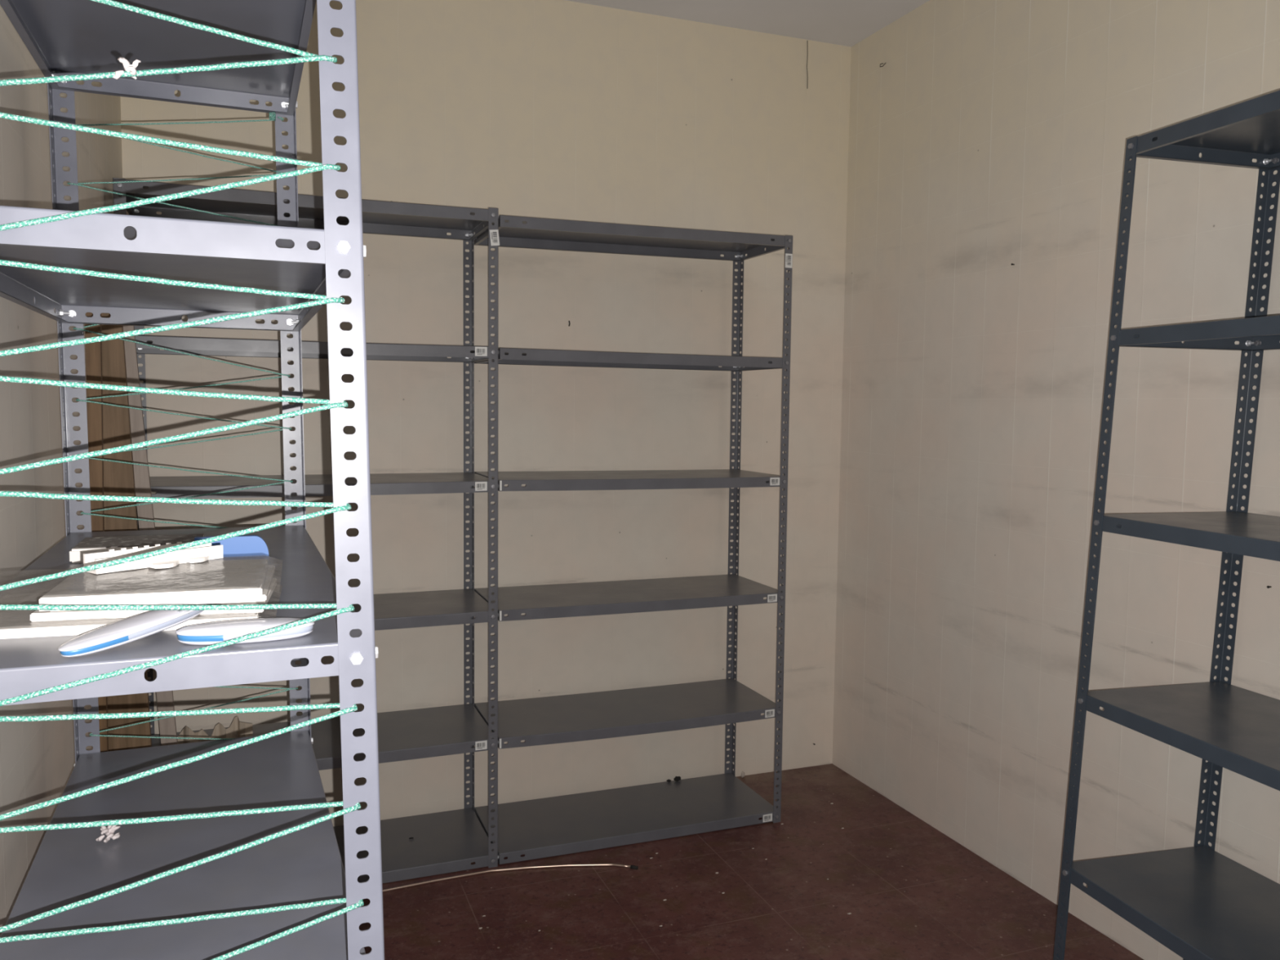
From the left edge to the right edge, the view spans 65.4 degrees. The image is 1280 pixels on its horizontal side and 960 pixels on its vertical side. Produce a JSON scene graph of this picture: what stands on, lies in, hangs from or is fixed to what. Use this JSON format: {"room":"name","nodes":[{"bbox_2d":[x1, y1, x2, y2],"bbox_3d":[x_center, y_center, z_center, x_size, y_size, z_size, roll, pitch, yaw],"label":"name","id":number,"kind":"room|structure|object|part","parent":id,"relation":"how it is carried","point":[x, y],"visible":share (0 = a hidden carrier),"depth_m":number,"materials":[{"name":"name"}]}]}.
{"room":"storage room","nodes":[
{"label":"storage room","id":0,"kind":"room"},
{"bbox_2d":[0,4,122,936],"bbox_3d":[-0.785,-0.049,0.906,0.100,2.799,4.480,-1,5,-21],"label":"wall","id":1,"kind":"structure","parent":0,"point":[37,758],"depth_m":1.69,"materials":[{"name":"beige paint"}]},
{"bbox_2d":[120,0,851,826],"bbox_3d":[-0.395,-0.239,3.502,2.698,2.799,0.100,-1,5,-21],"label":"wall","id":2,"kind":"structure","parent":0,"point":[557,109],"depth_m":3.50,"materials":[{"name":"beige paint"}]},
{"bbox_2d":[565,0,929,46],"bbox_3d":[0.426,-1.518,1.310,2.698,0.100,4.580,-1,5,-21],"label":"ceiling","id":3,"kind":"structure","parent":0,"point":[847,23],"depth_m":3.48,"materials":[{"name":"paint"}]},
{"bbox_2d":[806,44,808,83],"bbox_3d":[0.627,-1.556,3.735,0.007,0.175,0.003,-1,5,-21],"label":"thread","id":4,"kind":"object","parent":3,"relation":"hanging from","point":[807,44],"visible":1,"depth_m":3.73,"materials":[{"name":"black"}]},
{"bbox_2d":[359,763,1143,959],"bbox_3d":[0.393,1.372,1.527,2.698,0.100,4.580,-1,5,-21],"label":"floor","id":5,"kind":"structure","parent":0,"point":[910,891],"depth_m":2.88,"materials":[{"name":"red stone"}]},
{"bbox_2d":[84,312,108,751],"bbox_3d":[-1.141,0.443,2.119,0.032,1.630,0.020,-1,5,-21],"label":"wooden plank","id":6,"kind":"object","parent":5,"relation":"on","point":[93,350],"visible":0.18,"depth_m":2.07,"materials":[{"name":"brown wood"}]},
{"bbox_2d":[101,312,151,751],"bbox_3d":[-1.202,0.408,2.362,0.116,1.660,0.022,-1,5,-21],"label":"wooden plank","id":7,"kind":"object","parent":5,"relation":"on","point":[118,477],"visible":0.17,"depth_m":2.31,"materials":[{"name":"brown wood"}]},
{"bbox_2d":[123,325,177,746],"bbox_3d":[-1.237,0.393,2.560,0.146,1.660,0.018,-1,5,-21],"label":"wooden plank","id":8,"kind":"object","parent":5,"relation":"on","point":[165,700],"visible":0.27,"depth_m":2.51,"materials":[{"name":"brown wood"}]},
{"bbox_2d":[0,0,384,959],"bbox_3d":[-0.642,0.322,1.385,0.448,1.991,1.043,-1,5,-23],"label":"shelving unit","id":9,"kind":"object","parent":5,"relation":"on","point":[68,866],"visible":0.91,"depth_m":1.32,"materials":[{"name":"grey metal"}]},
{"bbox_3d":[-0.991,0.289,1.767,0.069,1.991,0.049,4,5,35],"label":"post","id":10,"kind":"part","parent":9,"relation":"part of","materials":[{"name":"grey metal"}]},
{"bbox_2d":[95,825,119,843],"bbox_3d":[-0.760,0.503,1.428,0.025,0.026,0.031,4,5,38],"label":"clump","id":11,"kind":"object","parent":9,"relation":"on","point":[109,831],"visible":0.95,"depth_m":1.42,"materials":[{"name":"grey"}]},
{"bbox_2d":[57,603,206,657],"bbox_3d":[-0.489,0.143,0.972,0.042,0.026,0.165,2,5,23],"label":"case","id":12,"kind":"object","parent":9,"relation":"on","point":[134,628],"visible":0.77,"depth_m":0.94,"materials":[{"name":"grey plastic"}]},
{"bbox_2d":[69,533,204,563],"bbox_3d":[-0.757,0.103,1.514,0.174,0.022,0.130,-1,5,-21],"label":"plastic tray","id":13,"kind":"object","parent":9,"relation":"on","point":[88,544],"visible":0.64,"depth_m":1.49,"materials":[{"name":"white plastic"}]},
{"bbox_2d":[0,584,282,639],"bbox_3d":[-0.560,0.140,1.109,0.299,0.012,0.220,-1,4,-18],"label":"panel","id":14,"kind":"object","parent":9,"relation":"on","point":[14,624],"visible":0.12,"depth_m":1.01,"materials":[{"name":"white plastic"}]},
{"bbox_2d":[30,590,273,622],"bbox_3d":[-0.530,0.131,1.114,0.221,0.008,0.170,-1,4,-15],"label":"panel","id":15,"kind":"object","parent":14,"relation":"on","point":[37,615],"visible":0.31,"depth_m":1.02,"materials":[{"name":"white plastic"}]},
{"bbox_2d":[50,601,250,611],"bbox_3d":[-0.530,0.122,1.117,0.197,0.008,0.165,-1,5,-18],"label":"panel","id":16,"kind":"object","parent":15,"relation":"on","point":[241,602],"visible":0.03,"depth_m":1.06,"materials":[{"name":"white plastic"}]},
{"bbox_2d":[39,589,269,611],"bbox_3d":[-0.515,0.115,1.092,0.208,0.006,0.200,-1,4,-18],"label":"panel","id":17,"kind":"object","parent":16,"relation":"on","point":[265,591],"visible":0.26,"depth_m":1.02,"materials":[{"name":"white plastic"}]},
{"bbox_2d":[0,542,283,604],"bbox_3d":[-0.541,0.097,1.063,0.306,0.034,0.231,-1,5,-21],"label":"stack","id":18,"kind":"object","parent":17,"relation":"on","point":[233,577],"depth_m":1.04,"materials":[{"name":"white plastic"}]},
{"bbox_3d":[-0.538,0.086,1.121,0.051,0.020,0.146,4,5,36],"label":"plastic bracket","id":19,"kind":"part","parent":18,"relation":"part of","materials":[{"name":"white plastic"}]},
{"bbox_3d":[-0.640,-0.654,1.320,0.407,0.032,1.004,-1,5,-21],"label":"shelf","id":20,"kind":"part","parent":9,"relation":"part of","materials":[{"name":"grey metal"}]},
{"bbox_3d":[-0.637,-0.256,1.346,0.411,0.032,1.004,-1,5,-21],"label":"shelf","id":21,"kind":"part","parent":9,"relation":"part of","materials":[{"name":"grey metal"}]},
{"bbox_3d":[-0.634,0.142,1.372,0.414,0.032,1.004,-1,5,-21],"label":"shelf","id":22,"kind":"part","parent":9,"relation":"part of","materials":[{"name":"grey metal"}]},
{"bbox_2d":[0,0,364,959],"bbox_3d":[-0.449,0.042,0.903,0.386,1.179,0.034,-1,5,-22],"label":"cord","id":23,"kind":"object","parent":9,"relation":"hanging from","point":[307,56],"visible":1,"depth_m":0.91,"materials":[{"name":"teal fabric"}]},
{"bbox_2d":[113,57,140,79],"bbox_3d":[-0.447,-0.359,0.872,0.021,0.019,0.022,4,5,38],"label":"thread","id":24,"kind":"object","parent":23,"relation":"attached to","point":[127,67],"visible":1,"depth_m":0.87,"materials":[{"name":"grey"}]},
{"bbox_2d":[67,116,297,739],"bbox_3d":[-0.824,-0.081,1.820,0.367,1.176,0.030,-1,5,-22],"label":"cord","id":25,"kind":"object","parent":9,"relation":"attached to","point":[282,118],"visible":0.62,"depth_m":1.81,"materials":[{"name":"teal fabric"}]},
{"bbox_3d":[-0.630,0.540,1.399,0.418,0.032,1.004,-1,5,-21],"label":"shelf","id":26,"kind":"part","parent":9,"relation":"part of","materials":[{"name":"grey metal"}]},
{"bbox_2d":[194,534,268,556],"bbox_3d":[-0.614,0.100,1.502,0.103,0.032,0.015,-1,5,-21],"label":"plate","id":27,"kind":"object","parent":9,"relation":"on","point":[249,544],"visible":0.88,"depth_m":1.50,"materials":[{"name":"blue plastic"}]},
{"bbox_2d":[175,617,314,644],"bbox_3d":[-0.390,0.148,0.988,0.128,0.017,0.049,-1,5,-21],"label":"case","id":28,"kind":"object","parent":9,"relation":"on","point":[211,633],"visible":0.88,"depth_m":0.97,"materials":[{"name":"grey plastic"}]},
{"bbox_2d":[269,111,275,120],"bbox_3d":[-0.677,-0.670,1.836,0.012,0.014,0.010,-1,5,-21],"label":"knot","id":29,"kind":"object","parent":9,"relation":"attached to","point":[273,115],"visible":1,"depth_m":1.83,"materials":[{"name":"teal fabric"}]},
{"bbox_3d":[-0.650,0.284,1.897,0.055,1.991,0.066,-1,5,-21],"label":"post","id":30,"kind":"part","parent":9,"relation":"part of","materials":[{"name":"grey metal"}]},
{"bbox_3d":[-0.276,0.354,1.010,0.075,1.991,0.048,1,4,5],"label":"post","id":31,"kind":"part","parent":9,"relation":"part of","materials":[{"name":"grey metal"}]},
{"bbox_2d":[112,177,793,883],"bbox_3d":[-0.505,0.184,3.185,2.007,2.001,0.394,-1,5,-21],"label":"shelving rack","id":32,"kind":"object","parent":5,"relation":"on","point":[449,841],"visible":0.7,"depth_m":3.22,"materials":[{"name":"grey metal"}]},
{"bbox_3d":[-1.363,0.215,2.665,0.030,1.998,0.030,-1,5,-21],"label":"post","id":33,"kind":"part","parent":32,"relation":"part of","materials":[{"name":"grey metal"}]},
{"bbox_3d":[-1.491,0.189,2.995,0.030,1.998,0.030,-1,5,-21],"label":"post","id":34,"kind":"part","parent":32,"relation":"part of","materials":[{"name":"grey metal"}]},
{"bbox_2d":[177,715,253,743],"bbox_3d":[-1.236,0.743,2.871,0.225,0.108,0.036,-1,5,-21],"label":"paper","id":35,"kind":"object","parent":32,"relation":"on","point":[237,729],"visible":0.45,"depth_m":2.88,"materials":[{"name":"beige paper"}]},
{"bbox_3d":[-0.958,-0.784,2.933,1.008,0.036,0.381,-1,5,-21],"label":"shelf","id":36,"kind":"part","parent":32,"relation":"part of","materials":[{"name":"grey metal"}]},
{"bbox_3d":[-0.962,-0.385,2.963,1.008,0.036,0.381,-1,5,-21],"label":"shelf","id":37,"kind":"part","parent":32,"relation":"part of","materials":[{"name":"grey metal"}]},
{"bbox_3d":[-0.967,0.014,2.993,1.008,0.036,0.381,-1,5,-21],"label":"shelf","id":38,"kind":"part","parent":32,"relation":"part of","materials":[{"name":"grey metal"}]},
{"bbox_3d":[-0.976,0.804,3.052,1.008,0.036,0.381,-1,5,-21],"label":"shelf","id":39,"kind":"part","parent":32,"relation":"part of","materials":[{"name":"grey metal"}]},
{"bbox_3d":[-0.980,1.169,3.079,1.008,0.036,0.381,-1,5,-21],"label":"shelf","id":40,"kind":"part","parent":32,"relation":"part of","materials":[{"name":"grey metal"}]},
{"bbox_3d":[-0.972,0.408,3.022,1.008,0.036,0.381,-1,5,-21],"label":"shelf","id":41,"kind":"part","parent":32,"relation":"part of","materials":[{"name":"grey metal"}]},
{"bbox_3d":[-0.575,0.173,3.348,0.030,1.998,0.030,-1,5,-21],"label":"post","id":42,"kind":"part","parent":32,"relation":"part of","materials":[{"name":"grey metal"}]},
{"bbox_3d":[-0.447,0.197,3.017,0.030,2.001,0.030,-1,5,-21],"label":"post","id":43,"kind":"part","parent":32,"relation":"part of","materials":[{"name":"grey metal"}]},
{"bbox_3d":[-0.045,1.152,3.439,0.984,0.035,0.381,-1,5,-21],"label":"shelf","id":44,"kind":"part","parent":32,"relation":"part of","materials":[{"name":"grey metal"}]},
{"bbox_3d":[-0.041,0.789,3.412,0.984,0.040,0.381,-1,5,-21],"label":"shelf","id":45,"kind":"part","parent":32,"relation":"part of","materials":[{"name":"grey metal"}]},
{"bbox_3d":[-0.036,0.392,3.382,0.984,0.036,0.381,-1,5,-21],"label":"shelf","id":46,"kind":"part","parent":32,"relation":"part of","materials":[{"name":"grey metal"}]},
{"bbox_3d":[-0.032,-0.003,3.353,0.984,0.038,0.381,-1,5,-21],"label":"shelf","id":47,"kind":"part","parent":32,"relation":"part of","materials":[{"name":"grey metal"}]},
{"bbox_3d":[-0.027,-0.398,3.323,0.984,0.037,0.381,-1,5,-21],"label":"shelf","id":48,"kind":"part","parent":32,"relation":"part of","materials":[{"name":"grey metal"}]},
{"bbox_3d":[-0.023,-0.791,3.293,0.984,0.042,0.381,-1,5,-21],"label":"shelf","id":49,"kind":"part","parent":32,"relation":"part of","materials":[{"name":"grey metal"}]},
{"bbox_2d":[673,776,680,781],"bbox_3d":[0.139,1.108,3.700,0.030,0.018,0.016,-1,5,-21],"label":"clod","id":50,"kind":"object","parent":32,"relation":"on","point":[677,778],"visible":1,"depth_m":3.69,"materials":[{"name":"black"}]},
{"bbox_3d":[0.349,0.160,3.703,0.034,1.992,0.030,-1,5,-21],"label":"post","id":51,"kind":"part","parent":32,"relation":"part of","materials":[{"name":"grey metal"}]},
{"bbox_2d":[741,771,745,777],"bbox_3d":[0.397,1.135,3.844,0.015,0.026,0.015,1,4,8],"label":"lump","id":52,"kind":"object","parent":32,"relation":"on","point":[743,774],"visible":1,"depth_m":3.84,"materials":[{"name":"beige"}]},
{"bbox_3d":[0.477,0.186,3.373,0.034,1.992,0.030,-1,5,-21],"label":"post","id":53,"kind":"part","parent":32,"relation":"part of","materials":[{"name":"grey metal"}]},
{"bbox_2d":[382,863,638,892],"bbox_3d":[-0.510,1.198,2.976,1.027,0.011,0.108,-1,4,-17],"label":"rod","id":54,"kind":"object","parent":5,"relation":"on","point":[633,867],"visible":0.79,"depth_m":3.05,"materials":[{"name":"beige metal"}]},
{"bbox_2d":[1053,89,1279,959],"bbox_3d":[1.319,0.309,1.794,0.475,2.002,1.076,-1,4,-17],"label":"shelving unit","id":55,"kind":"object","parent":5,"relation":"on","point":[1197,902],"visible":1,"depth_m":2.14,"materials":[{"name":"grey metal"}]},
{"bbox_3d":[1.001,0.274,2.211,0.106,2.002,0.042,4,5,37],"label":"post","id":56,"kind":"part","parent":55,"relation":"part of","materials":[{"name":"grey metal"}]},
{"bbox_3d":[1.297,0.926,1.854,0.405,0.034,1.002,-1,4,-16],"label":"shelf","id":57,"kind":"part","parent":55,"relation":"part of","materials":[{"name":"grey metal"}]},
{"bbox_3d":[1.315,0.527,1.815,0.402,0.034,1.002,-1,4,-16],"label":"shelf","id":58,"kind":"part","parent":55,"relation":"part of","materials":[{"name":"grey metal"}]},
{"bbox_3d":[1.333,0.128,1.777,0.400,0.034,1.001,-1,4,-17],"label":"shelf","id":59,"kind":"part","parent":55,"relation":"part of","materials":[{"name":"grey metal"}]},
{"bbox_3d":[1.352,-0.271,1.738,0.398,0.034,1.002,-1,4,-17],"label":"shelf","id":60,"kind":"part","parent":55,"relation":"part of","materials":[{"name":"grey metal"}]},
{"bbox_3d":[1.370,-0.670,1.699,0.395,0.034,1.002,-1,4,-17],"label":"shelf","id":61,"kind":"part","parent":55,"relation":"part of","materials":[{"name":"grey metal"}]},
{"bbox_3d":[1.365,0.271,2.309,0.111,2.002,0.024,4,5,37],"label":"post","id":62,"kind":"part","parent":55,"relation":"part of","materials":[{"name":"grey metal"}]},
{"bbox_2d":[831,0,1279,959],"bbox_3d":[1.640,-0.090,1.838,0.100,2.799,4.480,-1,5,-21],"label":"wall","id":63,"kind":"structure","parent":0,"point":[990,136],"depth_m":2.92,"materials":[{"name":"beige paint"}]}
]}

